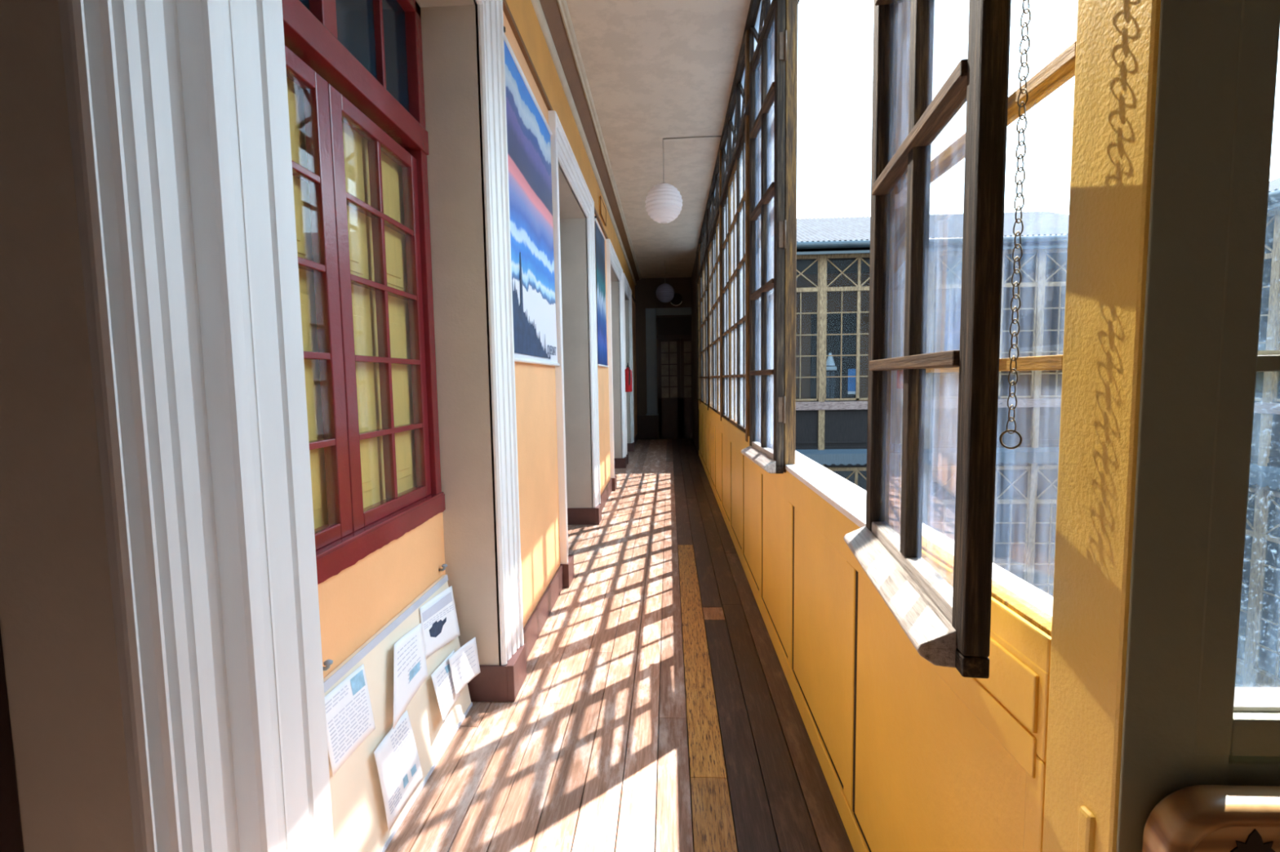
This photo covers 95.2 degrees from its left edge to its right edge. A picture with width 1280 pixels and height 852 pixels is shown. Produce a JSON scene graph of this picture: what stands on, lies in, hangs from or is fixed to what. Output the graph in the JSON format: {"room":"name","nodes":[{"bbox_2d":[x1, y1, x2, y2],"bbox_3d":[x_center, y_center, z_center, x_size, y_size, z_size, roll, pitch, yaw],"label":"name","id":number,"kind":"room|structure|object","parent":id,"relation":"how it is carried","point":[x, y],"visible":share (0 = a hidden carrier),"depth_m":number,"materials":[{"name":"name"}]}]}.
{"room":"corridor","nodes":[
{"label":"corridor","id":0,"kind":"room"},
{"bbox_2d":[0,0,637,851],"bbox_3d":[-0.757,-0.969,6.287,0.520,3.950,16.400,-1,5,3],"label":"wall","id":1,"kind":"structure","parent":0,"point":[57,628],"depth_m":0.93,"materials":[{"name":"paint"}]},
{"bbox_2d":[0,629,23,851],"bbox_3d":[-1.058,-0.059,0.191,0.060,3.100,1.385,-1,5,3],"label":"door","id":2,"kind":"structure","parent":1,"relation":"in","point":[11,830],"depth_m":0.92,"materials":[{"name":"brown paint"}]},
{"bbox_2d":[57,0,333,851],"bbox_3d":[-0.767,-0.529,0.998,0.101,3.580,0.398,-1,5,3],"label":"trim","id":3,"kind":"structure","parent":1,"relation":"attached to","point":[122,58],"depth_m":0.93,"materials":[{"name":"white paint"}]},
{"bbox_2d":[322,659,333,671],"bbox_3d":[-0.934,0.713,1.741,0.039,0.032,0.026,-1,5,3],"label":"wall hook","id":4,"kind":"object","parent":1,"relation":"attached to","point":[327,663],"visible":0.9,"depth_m":1.74,"materials":[{"name":"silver metal"}]},
{"bbox_2d":[176,0,524,851],"bbox_3d":[-0.688,-0.394,1.908,0.063,3.162,1.859,-1,5,3],"label":"trim","id":5,"kind":"structure","parent":1,"relation":"attached to","point":[200,22],"depth_m":1.05,"materials":[{"name":"white paint"}]},
{"bbox_2d":[281,0,445,584],"bbox_3d":[-1.083,-0.646,1.907,0.275,2.194,1.405,-1,5,3],"label":"window","id":6,"kind":"structure","parent":1,"relation":"in","point":[358,134],"depth_m":2.12,"materials":[{"name":"paint"}]},
{"bbox_2d":[286,76,328,528],"bbox_3d":[-1.058,-0.361,1.746,0.021,1.467,0.286,-1,5,3],"label":"shutter","id":7,"kind":"object","parent":6,"relation":"attached to","point":[295,93],"depth_m":1.83,"materials":[{"name":"yellow paint"}]},
{"bbox_2d":[342,120,380,508],"bbox_3d":[-1.041,-0.387,2.077,0.021,1.467,0.305,-1,5,3],"label":"shutter","id":8,"kind":"object","parent":6,"relation":"attached to","point":[353,148],"depth_m":2.15,"materials":[{"name":"yellow paint"}]},
{"bbox_2d":[361,136,416,501],"bbox_3d":[-1.025,-0.414,2.402,0.021,1.467,0.311,-1,5,3],"label":"shutter","id":9,"kind":"object","parent":6,"relation":"attached to","point":[392,174],"depth_m":2.41,"materials":[{"name":"yellow paint"}]},
{"bbox_2d":[438,564,447,571],"bbox_3d":[-0.890,0.640,2.642,0.039,0.032,0.026,-1,5,3],"label":"wall hook","id":10,"kind":"object","parent":1,"relation":"attached to","point":[444,566],"visible":1,"depth_m":2.64,"materials":[{"name":"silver metal"}]},
{"bbox_2d":[503,26,559,366],"bbox_3d":[-0.624,-1.170,3.453,0.039,1.604,1.187,-1,5,3],"label":"poster","id":11,"kind":"object","parent":1,"relation":"attached to","point":[529,133],"visible":0.98,"depth_m":3.35,"materials":[{"name":"blue paper"}]},
{"bbox_2d":[467,432,638,702],"bbox_3d":[-0.660,0.859,7.098,0.570,0.175,15.070,-1,5,3],"label":"baseboard","id":12,"kind":"structure","parent":1,"relation":"attached to","point":[494,683],"depth_m":3.28,"materials":[{"name":"brown paint"}]},
{"bbox_2d":[502,0,635,304],"bbox_3d":[-0.509,-2.342,6.164,0.024,0.030,16.400,-1,5,3],"label":"trim","id":13,"kind":"structure","parent":1,"relation":"attached to","point":[506,10],"depth_m":3.37,"materials":[{"name":"brown paint"}]},
{"bbox_2d":[547,110,600,564],"bbox_3d":[-0.529,-0.655,5.136,0.063,3.162,2.064,-1,5,3],"label":"trim","id":14,"kind":"structure","parent":1,"relation":"attached to","point":[562,156],"depth_m":4.39,"materials":[{"name":"white paint"}]},
{"bbox_2d":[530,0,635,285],"bbox_3d":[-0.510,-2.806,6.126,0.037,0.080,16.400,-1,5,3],"label":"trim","id":15,"kind":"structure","parent":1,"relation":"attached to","point":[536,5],"depth_m":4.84,"materials":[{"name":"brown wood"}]},
{"bbox_2d":[539,0,641,281],"bbox_3d":[-0.471,-2.897,6.117,0.117,0.092,16.400,-1,5,3],"label":"trim","id":16,"kind":"structure","parent":1,"relation":"attached to","point":[550,8],"depth_m":5.05,"materials":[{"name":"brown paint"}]},
{"bbox_2d":[594,216,608,367],"bbox_3d":[-0.454,-1.518,6.910,0.039,1.629,0.962,-1,5,3],"label":"poster","id":17,"kind":"object","parent":1,"relation":"attached to","point":[600,238],"visible":0.98,"depth_m":6.89,"materials":[{"name":"blue paper"}]},
{"bbox_2d":[599,195,606,226],"bbox_3d":[-0.458,-2.636,7.192,0.027,0.211,0.564,-1,5,3],"label":"junction box","id":18,"kind":"object","parent":1,"relation":"attached to","point":[602,213],"visible":1,"depth_m":7.13,"materials":[{"name":"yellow paint"}]},
{"bbox_2d":[605,239,626,478],"bbox_3d":[-0.345,-0.958,8.869,0.063,3.162,2.224,-1,5,3],"label":"trim","id":19,"kind":"structure","parent":1,"relation":"attached to","point":[612,260],"depth_m":8.20,"materials":[{"name":"white paint"}]},
{"bbox_2d":[622,272,634,454],"bbox_3d":[-0.229,-1.148,11.219,0.063,3.162,2.044,-1,5,3],"label":"trim","id":20,"kind":"structure","parent":1,"relation":"attached to","point":[627,290],"depth_m":12.01,"materials":[{"name":"white paint"}]},
{"bbox_2d":[624,363,632,391],"bbox_3d":[-0.210,-0.842,10.122,0.183,0.507,0.154,2,5,30],"label":"fire extinguisher","id":21,"kind":"object","parent":1,"relation":"attached to","point":[628,371],"visible":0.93,"depth_m":10.06,"materials":[{"name":"red metal"}]},
{"bbox_2d":[384,439,853,851],"bbox_3d":[0.742,1.012,6.374,3.458,0.060,16.400,-1,5,3],"label":"floor","id":22,"kind":"structure","parent":0,"point":[655,709],"depth_m":2.55,"materials":[{"name":"brown wood"}]},
{"bbox_2d":[323,574,472,851],"bbox_3d":[-0.872,1.042,2.023,0.116,0.624,1.345,-1,5,3],"label":"notice board","id":23,"kind":"object","parent":22,"relation":"on","point":[359,820],"visible":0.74,"depth_m":1.98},
{"bbox_2d":[324,664,375,775],"bbox_3d":[-0.894,0.891,1.796,0.041,0.220,0.255,-1,5,3],"label":"paper sheet","id":24,"kind":"object","parent":23,"relation":"attached to","point":[349,720],"visible":0.98,"depth_m":1.79,"materials":[{"name":"grey paper"}]},
{"bbox_2d":[373,710,422,831],"bbox_3d":[-0.830,1.176,2.014,0.046,0.290,0.290,-1,5,1],"label":"paper sheet","id":25,"kind":"object","parent":23,"relation":"attached to","point":[397,757],"visible":0.99,"depth_m":2.00,"materials":[{"name":"grey paper"}]},
{"bbox_2d":[393,622,427,728],"bbox_3d":[-0.859,0.892,2.159,0.040,0.241,0.383,-1,5,-1],"label":"paper sheet","id":26,"kind":"object","parent":23,"relation":"attached to","point":[410,665],"visible":1,"depth_m":2.17,"materials":[{"name":"grey paper"}]},
{"bbox_2d":[409,661,419,681],"bbox_3d":[-0.853,0.928,2.215,0.005,0.035,0.115,-1,5,1],"label":"picture","id":27,"kind":"object","parent":26,"relation":"attached to","point":[415,666],"depth_m":2.22,"materials":[{"name":"blue"}]},
{"bbox_2d":[419,586,460,658],"bbox_3d":[-0.855,0.841,2.481,0.042,0.229,0.308,0,5,9],"label":"paper sheet","id":28,"kind":"object","parent":23,"relation":"attached to","point":[438,616],"visible":1,"depth_m":2.49,"materials":[{"name":"grey paper"}]},
{"bbox_2d":[429,617,446,637],"bbox_3d":[-0.854,0.852,2.477,0.010,0.059,0.150,0,5,8],"label":"photograph","id":29,"kind":"object","parent":28,"relation":"attached to","point":[437,625],"depth_m":2.47},
{"bbox_2d":[431,649,460,724],"bbox_3d":[-0.796,1.082,2.437,0.053,0.205,0.270,-1,5,3],"label":"paper sheet","id":30,"kind":"object","parent":23,"relation":"attached to","point":[442,677],"visible":0.77,"depth_m":2.41,"materials":[{"name":"grey paper"}]},
{"bbox_2d":[448,637,480,697],"bbox_3d":[-0.772,1.056,2.578,0.037,0.168,0.224,0,5,14],"label":"paper sheet","id":31,"kind":"object","parent":23,"relation":"attached to","point":[464,666],"visible":1,"depth_m":2.58,"materials":[{"name":"grey paper"}]},
{"bbox_2d":[1142,785,1279,851],"bbox_3d":[1.143,0.949,0.527,1.032,0.988,0.449,-1,5,3],"label":"chair","id":32,"kind":"object","parent":22,"relation":"on","point":[1195,818],"visible":1,"depth_m":0.70,"materials":[{"name":"brown wood"}]},
{"bbox_2d":[565,0,751,278],"bbox_3d":[0.659,-3.014,6.052,3.420,0.120,16.400,-1,5,3],"label":"ceiling","id":33,"kind":"structure","parent":0,"point":[655,70],"depth_m":5.08,"materials":[{"name":"white paint"}]},
{"bbox_2d":[644,137,682,223],"bbox_3d":[0.242,-2.522,6.012,0.388,0.842,0.388,-1,5,3],"label":"paper lantern","id":34,"kind":"object","parent":33,"relation":"hanging from","point":[664,202],"visible":1,"depth_m":5.90,"materials":[{"name":"paper"}]},
{"bbox_2d":[655,260,674,302],"bbox_3d":[0.522,-3.009,12.186,0.398,0.867,0.398,-1,5,3],"label":"paper lantern","id":35,"kind":"object","parent":33,"relation":"hanging from","point":[664,292],"visible":1,"depth_m":12.07,"materials":[{"name":"paper"}]},
{"bbox_2d":[662,135,721,139],"bbox_3d":[0.535,-2.938,5.956,0.600,0.012,0.016,-1,5,4],"label":"cable","id":36,"kind":"object","parent":33,"relation":"attached to","point":[719,135],"visible":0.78,"depth_m":5.95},
{"bbox_2d":[635,277,692,439],"bbox_3d":[0.292,-1.662,14.476,1.970,4.110,0.120,-1,5,3],"label":"wall","id":37,"kind":"structure","parent":0,"point":[646,289],"depth_m":14.33,"materials":[{"name":"brown paint"}]},
{"bbox_2d":[636,415,657,439],"bbox_3d":[0.185,0.035,14.544,0.510,0.600,0.030,-1,5,3],"label":"baseboard","id":38,"kind":"structure","parent":37,"relation":"attached to","point":[647,425],"depth_m":14.53,"materials":[{"name":"brown paint"}]},
{"bbox_2d":[645,307,691,415],"bbox_3d":[0.703,-1.575,14.373,1.138,2.620,0.060,-1,5,3],"label":"trim","id":39,"kind":"structure","parent":37,"relation":"attached to","point":[651,313],"depth_m":14.35,"materials":[{"name":"white paint"}]},
{"bbox_2d":[656,315,692,438],"bbox_3d":[0.999,-1.204,14.383,1.160,3.010,0.050,-1,5,3],"label":"door","id":40,"kind":"structure","parent":37,"relation":"in","point":[675,391],"depth_m":14.38,"materials":[{"name":"brown paint"}]},
{"bbox_2d":[670,293,682,306],"bbox_3d":[0.877,-3.072,14.183,0.301,0.311,0.080,-1,5,3],"label":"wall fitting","id":41,"kind":"object","parent":37,"relation":"attached to","point":[677,300],"visible":0.94,"depth_m":14.17,"materials":[{"name":"black"}]},
{"bbox_2d":[691,255,1051,851],"bbox_3d":[0.987,-1.121,7.588,0.104,4.110,13.614,-1,5,3],"label":"wall","id":42,"kind":"structure","parent":0,"point":[931,776],"depth_m":1.73,"materials":[{"name":"yellow paint"}]},
{"bbox_2d":[696,249,699,454],"bbox_3d":[1.188,-1.412,11.429,0.140,3.950,0.300,-1,5,3],"label":"trim","id":43,"kind":"structure","parent":42,"relation":"attached to","point":[697,318],"depth_m":11.33,"materials":[{"name":"brown wood"}]},
{"bbox_2d":[697,281,699,400],"bbox_3d":[1.131,-1.592,10.936,0.042,2.250,0.658,-1,5,3],"label":"window","id":44,"kind":"structure","parent":42,"relation":"in","point":[698,282],"depth_m":11.22,"materials":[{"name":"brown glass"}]},
{"bbox_2d":[698,243,701,404],"bbox_3d":[1.110,-1.856,10.543,0.078,2.920,0.085,-1,5,3],"label":"trim","id":45,"kind":"structure","parent":42,"relation":"attached to","point":[699,243],"depth_m":10.51,"materials":[{"name":"brown wood"}]},
{"bbox_2d":[700,271,703,403],"bbox_3d":[1.094,-1.531,10.187,0.042,2.250,0.678,-1,5,3],"label":"window","id":46,"kind":"structure","parent":42,"relation":"in","point":[701,285],"depth_m":10.43,"materials":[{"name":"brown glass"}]},
{"bbox_2d":[702,263,706,404],"bbox_3d":[1.060,-1.477,9.511,0.042,2.250,0.680,-1,5,3],"label":"window","id":47,"kind":"structure","parent":42,"relation":"in","point":[703,268],"depth_m":9.73,"materials":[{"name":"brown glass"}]},
{"bbox_2d":[704,255,707,406],"bbox_3d":[1.027,-1.422,8.830,0.042,2.250,0.688,-1,5,3],"label":"window","id":48,"kind":"structure","parent":42,"relation":"in","point":[705,260],"depth_m":9.13,"materials":[{"name":"clear glass"}]},
{"bbox_2d":[706,208,709,410],"bbox_3d":[1.005,-1.685,8.422,0.078,2.920,0.085,-1,5,3],"label":"trim","id":49,"kind":"structure","parent":42,"relation":"attached to","point":[707,251],"depth_m":8.39,"materials":[{"name":"brown wood"}]},
{"bbox_2d":[708,239,712,409],"bbox_3d":[0.989,-1.360,8.067,0.042,2.250,0.678,-1,5,3],"label":"window","id":50,"kind":"structure","parent":42,"relation":"in","point":[710,344],"depth_m":8.26,"materials":[{"name":"clear glass"}]},
{"bbox_2d":[711,226,716,413],"bbox_3d":[0.955,-1.304,7.381,0.042,2.250,0.700,-1,5,3],"label":"window","id":51,"kind":"structure","parent":42,"relation":"in","point":[713,237],"depth_m":7.56,"materials":[{"name":"clear glass"}]},
{"bbox_2d":[715,215,719,414],"bbox_3d":[0.921,-1.249,6.695,0.042,2.250,0.678,-1,5,3],"label":"window","id":52,"kind":"structure","parent":42,"relation":"in","point":[717,264],"depth_m":6.94,"materials":[{"name":"clear glass"}]},
{"bbox_2d":[719,144,722,421],"bbox_3d":[0.900,-1.512,6.292,0.078,2.920,0.085,-1,5,3],"label":"trim","id":53,"kind":"structure","parent":42,"relation":"attached to","point":[720,151],"depth_m":6.27,"materials":[{"name":"brown wood"}]},
{"bbox_2d":[721,186,728,421],"bbox_3d":[0.884,-1.187,5.936,0.042,2.250,0.678,-1,5,3],"label":"window","id":54,"kind":"structure","parent":42,"relation":"in","point":[725,203],"depth_m":6.07,"materials":[{"name":"clear glass"}]},
{"bbox_2d":[697,0,760,252],"bbox_3d":[0.875,-2.916,5.941,0.096,0.065,10.615,-1,5,3],"label":"trim","id":55,"kind":"structure","parent":42,"relation":"attached to","point":[754,5],"depth_m":5.01,"materials":[{"name":"brown wood"}]},
{"bbox_2d":[728,159,737,426],"bbox_3d":[0.851,-1.132,5.255,0.042,2.250,0.690,-1,5,3],"label":"window","id":56,"kind":"structure","parent":42,"relation":"in","point":[732,186],"depth_m":5.33,"materials":[{"name":"clear glass"}]},
{"bbox_2d":[736,129,745,433],"bbox_3d":[0.817,-1.077,4.580,0.042,2.250,0.668,-1,5,3],"label":"window","id":57,"kind":"structure","parent":42,"relation":"in","point":[740,157],"depth_m":4.75,"materials":[{"name":"clear glass"}]},
{"bbox_2d":[744,23,749,442],"bbox_3d":[0.796,-1.341,4.181,0.078,2.920,0.085,-1,5,3],"label":"trim","id":58,"kind":"structure","parent":42,"relation":"attached to","point":[747,33],"depth_m":4.15,"materials":[{"name":"brown wood"}]},
{"bbox_2d":[757,79,760,443],"bbox_3d":[0.781,-1.018,3.841,0.042,2.250,0.648,-1,5,3],"label":"window","id":59,"kind":"structure","parent":42,"relation":"in","point":[759,84],"depth_m":3.82,"materials":[{"name":"clear glass"}]},
{"bbox_2d":[741,0,786,473],"bbox_3d":[0.671,-0.939,3.139,0.193,2.292,0.773,-1,5,3],"label":"window","id":60,"kind":"structure","parent":42,"relation":"in","point":[771,51],"depth_m":3.07,"materials":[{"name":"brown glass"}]},
{"bbox_2d":[699,410,871,851],"bbox_3d":[0.885,0.509,5.996,0.004,0.802,10.084,-1,5,3],"label":"trim","id":61,"kind":"structure","parent":42,"relation":"attached to","point":[856,571],"depth_m":2.10,"materials":[{"name":"wood"}]},
{"bbox_2d":[782,0,797,472],"bbox_3d":[0.716,-1.229,2.793,0.054,2.920,0.070,-1,5,3],"label":"trim","id":62,"kind":"structure","parent":42,"relation":"attached to","point":[791,6],"depth_m":2.78,"materials":[{"name":"brown wood"}]},
{"bbox_2d":[697,0,1075,678],"bbox_3d":[0.818,-1.209,6.082,0.264,2.357,10.615,-1,5,3],"label":"window","id":63,"kind":"structure","parent":42,"relation":"in","point":[1061,69],"depth_m":1.03,"materials":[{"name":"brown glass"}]},
{"bbox_2d":[699,243,702,266],"bbox_3d":[1.072,-2.967,10.072,0.040,0.517,0.678,-1,5,3],"label":"window","id":64,"kind":"structure","parent":63,"relation":"attached to","point":[700,244],"depth_m":10.38,"materials":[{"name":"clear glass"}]},
{"bbox_2d":[702,233,704,261],"bbox_3d":[1.039,-2.912,9.396,0.040,0.517,0.680,-1,5,3],"label":"window","id":65,"kind":"structure","parent":63,"relation":"attached to","point":[703,234],"depth_m":9.71,"materials":[{"name":"clear glass"}]},
{"bbox_2d":[704,222,706,252],"bbox_3d":[1.005,-2.857,8.715,0.040,0.517,0.688,-1,5,3],"label":"window","id":66,"kind":"structure","parent":63,"relation":"attached to","point":[704,223],"depth_m":9.04,"materials":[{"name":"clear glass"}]},
{"bbox_2d":[707,204,711,240],"bbox_3d":[0.968,-2.795,7.952,0.040,0.517,0.678,-1,5,3],"label":"window","id":67,"kind":"structure","parent":63,"relation":"attached to","point":[709,210],"depth_m":8.25,"materials":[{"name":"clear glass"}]},
{"bbox_2d":[711,186,715,226],"bbox_3d":[0.934,-2.740,7.266,0.040,0.518,0.700,-1,5,3],"label":"window","id":68,"kind":"structure","parent":63,"relation":"attached to","point":[713,194],"depth_m":7.51,"materials":[{"name":"clear glass"}]},
{"bbox_2d":[715,173,719,212],"bbox_3d":[0.900,-2.684,6.580,0.040,0.517,0.678,-1,5,3],"label":"window","id":69,"kind":"structure","parent":63,"relation":"attached to","point":[717,175],"depth_m":6.89,"materials":[{"name":"clear glass"}]},
{"bbox_2d":[721,122,728,191],"bbox_3d":[0.862,-2.623,5.821,0.040,0.517,0.678,-1,5,3],"label":"window","id":70,"kind":"structure","parent":63,"relation":"attached to","point":[724,151],"depth_m":6.00,"materials":[{"name":"clear glass"}]},
{"bbox_2d":[728,102,736,168],"bbox_3d":[0.829,-2.567,5.140,0.040,0.517,0.690,-1,5,3],"label":"window","id":71,"kind":"structure","parent":63,"relation":"attached to","point":[731,123],"depth_m":5.33,"materials":[{"name":"clear glass"}]},
{"bbox_2d":[736,66,745,140],"bbox_3d":[0.796,-2.513,4.464,0.040,0.517,0.668,-1,5,3],"label":"window","id":72,"kind":"structure","parent":63,"relation":"attached to","point":[740,86],"depth_m":4.73,"materials":[{"name":"clear glass"}]},
{"bbox_2d":[749,0,764,63],"bbox_3d":[0.759,-2.453,3.726,0.040,0.517,0.648,-1,5,3],"label":"window pane","id":73,"kind":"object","parent":63,"relation":"attached to","point":[754,32],"depth_m":3.85,"materials":[{"name":"clear glass"}]},
{"bbox_2d":[764,0,772,22],"bbox_3d":[0.727,-2.400,3.070,0.040,0.517,0.670,-1,5,3],"label":"window","id":74,"kind":"structure","parent":63,"relation":"attached to","point":[766,2],"depth_m":3.38,"materials":[{"name":"clear glass"}]},
{"bbox_2d":[999,0,1031,448],"bbox_3d":[0.581,-0.936,0.815,0.083,1.950,0.018,0,5,7],"label":"pull chain","id":75,"kind":"object","parent":63,"relation":"hanging from","point":[1002,433],"visible":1,"depth_m":0.87,"materials":[{"name":"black metal"}]},
{"bbox_2d":[884,0,903,529],"bbox_3d":[0.661,-1.119,1.439,0.078,2.920,0.050,-1,5,3],"label":"trim","id":76,"kind":"structure","parent":42,"relation":"attached to","point":[898,20],"depth_m":1.48,"materials":[{"name":"brown wood"}]},
{"bbox_2d":[771,437,1053,616],"bbox_3d":[0.979,-0.056,6.194,0.204,0.050,10.663,-1,5,3],"label":"windowsill","id":77,"kind":"structure","parent":42,"relation":"attached to","point":[846,497],"depth_m":1.98,"materials":[{"name":"white paint"}]},
{"bbox_2d":[934,636,1039,778],"bbox_3d":[0.633,0.460,1.088,0.016,0.170,0.345,-1,5,3],"label":"trim","id":78,"kind":"structure","parent":42,"relation":"attached to","point":[1010,681],"depth_m":0.99,"materials":[{"name":"yellow paint"}]},
{"bbox_2d":[1115,0,1279,851],"bbox_3d":[1.367,-0.553,0.684,1.526,3.950,0.105,-1,5,3],"label":"wall","id":79,"kind":"structure","parent":0,"point":[1198,43],"depth_m":0.71,"materials":[{"name":"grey paint"}]},
{"bbox_2d":[1042,0,1160,851],"bbox_3d":[0.665,-0.546,0.742,0.143,3.950,0.140,-1,5,3],"label":"pillar","id":80,"kind":"structure","parent":79,"relation":"attached to","point":[1117,41],"depth_m":0.78,"materials":[{"name":"yellow paint"}]},
{"bbox_2d":[1194,0,1279,756],"bbox_3d":[1.308,-0.740,0.651,1.245,2.330,0.066,-1,5,3],"label":"window","id":81,"kind":"structure","parent":79,"relation":"in","point":[1233,721],"depth_m":0.71,"materials":[{"name":"yellow paint"}]},
{"bbox_3d":[5.239,5.131,4.426,8.500,0.100,14.900,-1,5,3],"label":"ground","id":82,"kind":"structure","parent":0,"visible":0},
{"bbox_2d":[771,211,1068,596],"bbox_3d":[5.697,-0.457,14.552,8.490,9.406,6.993,-1,5,3],"label":"building","id":83,"kind":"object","parent":82,"relation":"on","point":[833,254],"visible":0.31,"depth_m":11.62,"materials":[{"name":"brown wood"}]},
{"bbox_2d":[771,323,773,352],"bbox_3d":[3.248,-2.074,14.219,0.530,0.860,0.016,-1,5,3],"label":"poster","id":84,"kind":"object","parent":83,"relation":"attached to","point":[772,334],"visible":0.14,"depth_m":14.21,"materials":[{"name":"white paper"}]},
{"bbox_2d":[824,371,835,401],"bbox_3d":[4.129,-0.399,12.923,0.320,1.600,0.320,-1,5,3],"label":"display stand","id":85,"kind":"object","parent":83,"relation":"on","point":[833,373],"visible":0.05,"depth_m":12.86,"materials":[{"name":"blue metal"}]},
{"bbox_2d":[826,352,836,401],"bbox_3d":[3.950,-0.526,12.168,0.270,1.980,0.270,-1,5,3],"label":"table lamp","id":86,"kind":"object","parent":83,"relation":"on","point":[830,362],"visible":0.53,"depth_m":12.04,"materials":[{"name":"white"}]},
{"bbox_2d":[847,368,855,394],"bbox_3d":[4.634,-0.970,12.745,0.200,0.550,0.012,-1,5,3],"label":"poster","id":87,"kind":"object","parent":83,"relation":"attached to","point":[851,372],"visible":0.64,"depth_m":12.74,"materials":[{"name":"blue paper"}]},
{"bbox_2d":[1235,177,1279,687],"bbox_3d":[12.250,0.324,3.516,6.993,9.406,14.470,-1,5,3],"label":"building","id":88,"kind":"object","parent":82,"relation":"on","point":[1258,657],"visible":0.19,"depth_m":8.93,"materials":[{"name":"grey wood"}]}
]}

